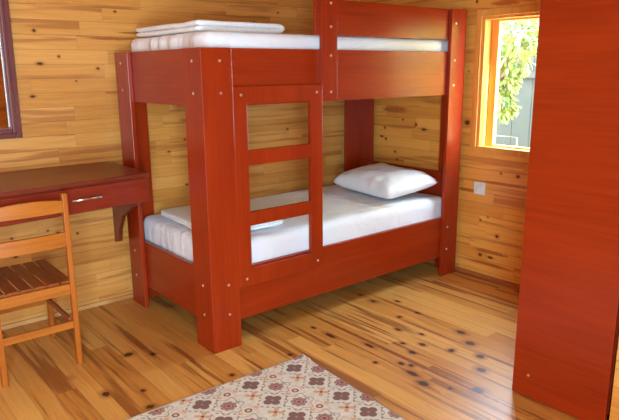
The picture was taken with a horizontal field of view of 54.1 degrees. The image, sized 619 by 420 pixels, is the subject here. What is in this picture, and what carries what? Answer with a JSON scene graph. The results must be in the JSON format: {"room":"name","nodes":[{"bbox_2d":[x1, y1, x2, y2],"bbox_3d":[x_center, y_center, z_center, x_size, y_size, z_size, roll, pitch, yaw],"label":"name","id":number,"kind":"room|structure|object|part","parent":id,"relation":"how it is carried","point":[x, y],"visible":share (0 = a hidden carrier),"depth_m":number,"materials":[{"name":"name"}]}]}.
{"room":"dormitory","nodes":[
{"label":"dormitory","id":0,"kind":"room"},
{"bbox_2d":[0,0,359,325],"bbox_3d":[-1.617,-0.543,3.507,5.430,2.450,0.100,-11,17,-38],"label":"wall","id":1,"kind":"structure","parent":0,"point":[64,50],"depth_m":3.75,"materials":[{"name":"brown wood"}]},
{"bbox_2d":[0,0,22,138],"bbox_3d":[-1.848,-0.805,3.142,0.580,0.901,0.078,-11,17,-38],"label":"framed mirror","id":2,"kind":"object","parent":1,"relation":"attached to","point":[10,119],"visible":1,"depth_m":3.32,"materials":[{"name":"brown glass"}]},
{"bbox_2d":[0,45,11,129],"bbox_3d":[-1.851,-0.806,3.145,0.520,0.840,0.007,-11,19,-38],"label":"mirror glass","id":3,"kind":"object","parent":2,"relation":"attached to","point":[5,108],"depth_m":3.33,"materials":[{"name":"white"}]},
{"bbox_2d":[1,293,132,329],"bbox_3d":[-1.616,0.656,3.701,5.310,0.028,0.014,-11,17,-38],"label":"baseboard","id":4,"kind":"structure","parent":1,"relation":"attached to","point":[56,314],"depth_m":3.78,"materials":[{"name":"brown wood"}]},
{"bbox_2d":[0,161,149,241],"bbox_3d":[-1.587,0.121,3.126,1.504,0.527,0.732,-11,17,-38],"label":"desk","id":5,"kind":"object","parent":1,"relation":"attached to","point":[88,187],"visible":0.99,"depth_m":3.20,"materials":[{"name":"laminate"}]},
{"bbox_3d":[-1.200,-0.045,3.071,0.015,0.126,0.847,12,18,43],"label":"drawer","id":6,"kind":"part","parent":5,"relation":"part of","materials":[{"name":"red wood"}]},
{"bbox_3d":[-1.140,-0.058,3.095,0.035,0.011,0.161,12,18,43],"label":"handle","id":7,"kind":"part","parent":5,"relation":"part of","materials":[{"name":"metal"}]},
{"bbox_2d":[0,262,609,419],"bbox_3d":[-0.273,1.068,2.155,5.540,0.100,4.390,-11,17,-38],"label":"floor","id":8,"kind":"structure","parent":0,"point":[423,344],"depth_m":3.24,"materials":[{"name":"brown wood"}]},
{"bbox_2d":[0,192,82,387],"bbox_3d":[-1.465,0.348,3.082,0.382,0.905,0.491,-11,17,-38],"label":"slatted chair","id":9,"kind":"object","parent":8,"relation":"on","point":[47,273],"visible":1,"depth_m":2.94,"materials":[{"name":"brown wood"}]},
{"bbox_3d":[-1.463,0.411,2.808,0.026,0.905,0.054,-11,17,-38],"label":"leg","id":10,"kind":"part","parent":9,"relation":"part of","materials":[{"name":"brown wood"}]},
{"bbox_3d":[-1.462,0.518,3.409,0.026,0.425,0.060,-11,17,-38],"label":"leg","id":11,"kind":"part","parent":9,"relation":"part of","materials":[{"name":"brown wood"}]},
{"bbox_3d":[-1.188,0.358,3.028,0.026,0.905,0.054,-11,17,-38],"label":"leg","id":12,"kind":"part","parent":9,"relation":"part of","materials":[{"name":"brown wood"}]},
{"bbox_2d":[125,354,405,419],"bbox_3d":[-0.114,1.028,2.066,1.502,0.011,1.785,-10,16,-35],"label":"patterned rug","id":13,"kind":"object","parent":8,"relation":"on","point":[297,388],"visible":1,"depth_m":2.76,"materials":[{"name":"fabric"}]},
{"bbox_2d":[114,0,466,353],"bbox_3d":[-0.049,-0.405,4.032,2.065,1.917,1.035,-11,17,-38],"label":"bunk bed","id":14,"kind":"object","parent":8,"relation":"on","point":[222,286],"visible":0.95,"depth_m":3.46,"materials":[{"name":"brown wood"}]},
{"bbox_3d":[-1.044,-0.173,3.809,0.175,1.583,0.182,-11,17,-38],"label":"corner post","id":15,"kind":"part","parent":14,"relation":"part of","materials":[{"name":"brown wood"}]},
{"bbox_3d":[-0.816,-0.726,3.314,0.026,0.286,0.922,-11,17,-38],"label":"rail","id":16,"kind":"part","parent":14,"relation":"part of","materials":[{"name":"brown wood"}]},
{"bbox_3d":[-0.806,0.399,3.575,0.026,0.295,0.922,-11,17,-38],"label":"rail","id":17,"kind":"part","parent":14,"relation":"part of","materials":[{"name":"brown wood"}]},
{"bbox_3d":[-0.503,-0.030,3.171,0.175,1.583,0.182,-11,17,-38],"label":"corner post","id":18,"kind":"part","parent":14,"relation":"part of","materials":[{"name":"brown wood"}]},
{"bbox_3d":[-0.159,-0.143,3.334,0.589,1.064,0.026,-11,17,-38],"label":"ladder panel","id":19,"kind":"part","parent":14,"relation":"part of","materials":[{"name":"brown wood"}]},
{"bbox_2d":[131,31,447,51],"bbox_3d":[-0.051,-0.945,3.910,1.938,0.311,0.912,-11,17,-38],"label":"mattress","id":20,"kind":"object","parent":14,"relation":"on","point":[225,39],"visible":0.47,"depth_m":3.31,"materials":[{"name":"white fabric"}]},
{"bbox_2d":[136,20,284,37],"bbox_3d":[-0.590,-1.039,3.514,0.573,0.060,0.748,-11,17,-38],"label":"folded blanket","id":21,"kind":"object","parent":20,"relation":"on","point":[195,25],"visible":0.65,"depth_m":3.25,"materials":[{"name":"white fabric"}]},
{"bbox_2d":[143,185,441,262],"bbox_3d":[-0.042,0.086,4.151,1.939,0.253,0.918,-11,17,-38],"label":"mattress","id":22,"kind":"object","parent":14,"relation":"on","point":[348,214],"visible":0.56,"depth_m":3.85,"materials":[{"name":"white fabric"}]},
{"bbox_2d":[161,205,282,230],"bbox_3d":[-0.546,0.041,3.687,0.486,0.044,0.688,-10,16,-35],"label":"folded blanket","id":23,"kind":"object","parent":22,"relation":"on","point":[182,215],"visible":0.19,"depth_m":3.63,"materials":[{"name":"white fabric"}]},
{"bbox_2d":[333,163,437,198],"bbox_3d":[0.542,-0.225,4.451,0.447,0.182,0.690,-8,15,-31],"label":"pillow","id":24,"kind":"object","parent":22,"relation":"on","point":[382,180],"visible":1,"depth_m":4.26,"materials":[{"name":"white fabric"}]},
{"bbox_3d":[0.250,-0.795,3.570,2.006,0.286,0.026,-11,17,-38],"label":"rail","id":25,"kind":"part","parent":14,"relation":"part of","materials":[{"name":"brown wood"}]},
{"bbox_3d":[0.260,0.330,3.831,2.006,0.295,0.026,-11,17,-38],"label":"rail","id":26,"kind":"part","parent":14,"relation":"part of","materials":[{"name":"brown wood"}]},
{"bbox_3d":[0.405,-0.591,4.950,0.172,1.857,0.170,-11,17,-38],"label":"corner post","id":27,"kind":"part","parent":14,"relation":"part of","materials":[{"name":"brown wood"}]},
{"bbox_3d":[0.525,-1.159,3.719,1.288,0.193,0.023,-11,17,-38],"label":"guard rail","id":28,"kind":"part","parent":14,"relation":"part of","materials":[{"name":"brown wood"}]},
{"bbox_3d":[0.718,-0.179,4.736,0.026,0.345,0.922,-11,17,-38],"label":"headboard","id":29,"kind":"part","parent":14,"relation":"part of","materials":[{"name":"brown wood"}]},
{"bbox_3d":[0.958,-0.447,4.308,0.160,1.857,0.170,-11,17,-38],"label":"corner post","id":30,"kind":"part","parent":14,"relation":"part of","materials":[{"name":"brown wood"}]},
{"bbox_2d":[512,0,618,419],"bbox_3d":[1.534,-0.259,2.823,1.227,2.148,0.463,-11,17,-38],"label":"wardrobe","id":31,"kind":"object","parent":8,"relation":"on","point":[566,345],"visible":1,"depth_m":2.47,"materials":[{"name":"brown wood"}]},
{"bbox_3d":[1.680,-0.254,2.645,1.182,2.038,0.007,-11,17,-38],"label":"panel","id":32,"kind":"part","parent":31,"relation":"part of","materials":[{"name":"brown wood"}]},
{"bbox_2d":[360,0,540,284],"bbox_3d":[1.828,-0.572,3.501,0.120,2.450,4.290,-11,17,-38],"label":"wall","id":33,"kind":"structure","parent":0,"point":[490,226],"depth_m":4.32,"materials":[{"name":"brown wood"}]},
{"bbox_2d":[426,259,519,288],"bbox_3d":[1.159,0.453,4.470,0.020,0.026,2.295,-11,17,-38],"label":"baseboard","id":34,"kind":"structure","parent":33,"relation":"attached to","point":[473,273],"depth_m":4.34,"materials":[{"name":"brown wood"}]},
{"bbox_2d":[474,181,485,194],"bbox_3d":[1.199,-0.154,4.275,0.013,0.088,0.092,-11,17,-38],"label":"light switch","id":35,"kind":"object","parent":33,"relation":"attached to","point":[479,187],"visible":1,"depth_m":4.27,"materials":[{"name":"white plastic"}]},
{"bbox_2d":[470,4,539,157],"bbox_3d":[1.428,-0.824,3.930,0.148,0.954,0.770,-11,17,-38],"label":"window","id":36,"kind":"structure","parent":33,"relation":"in","point":[488,36],"depth_m":4.13,"materials":[{"name":"brown wood"}]},
{"bbox_3d":[1.451,-0.818,3.954,0.035,0.854,0.635,-11,17,-38],"label":"sash","id":37,"kind":"part","parent":36,"relation":"part of","materials":[{"name":"brown wood"}]},
{"bbox_2d":[609,339,618,419],"bbox_3d":[1.739,-0.354,2.565,1.242,2.450,0.122,-11,17,-38],"label":"wall partition","id":38,"kind":"structure","parent":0,"point":[614,411],"depth_m":2.45,"materials":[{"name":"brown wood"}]},
{"label":"outside","id":39,"kind":"structure","parent":0,"visible":0},
{"bbox_3d":[4.486,-0.431,8.519,9.390,0.100,14.000,-11,17,-38],"label":"ground","id":40,"kind":"structure","parent":39,"visible":0},
{"bbox_2d":[496,135,517,145],"bbox_3d":[1.590,-0.136,5.025,0.012,0.956,0.254,-9,15,-31],"label":"metal railing","id":41,"kind":"object","parent":40,"relation":"on","point":[516,138],"visible":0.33,"depth_m":4.87,"materials":[{"name":"white metal"}]},
{"bbox_2d":[495,19,537,147],"bbox_3d":[2.033,-1.597,8.173,0.072,2.370,5.800,-11,17,-38],"label":"fence","id":42,"kind":"object","parent":40,"relation":"on","point":[519,127],"visible":0.02,"depth_m":7.53,"materials":[{"name":"white wood"}]},
{"bbox_2d":[497,19,538,124],"bbox_3d":[1.948,-1.021,5.894,1.102,2.248,1.695,-11,17,-38],"label":"tree","id":43,"kind":"object","parent":40,"relation":"on","point":[509,64],"visible":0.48,"depth_m":5.68,"materials":[{"name":"green plant"}]}
]}

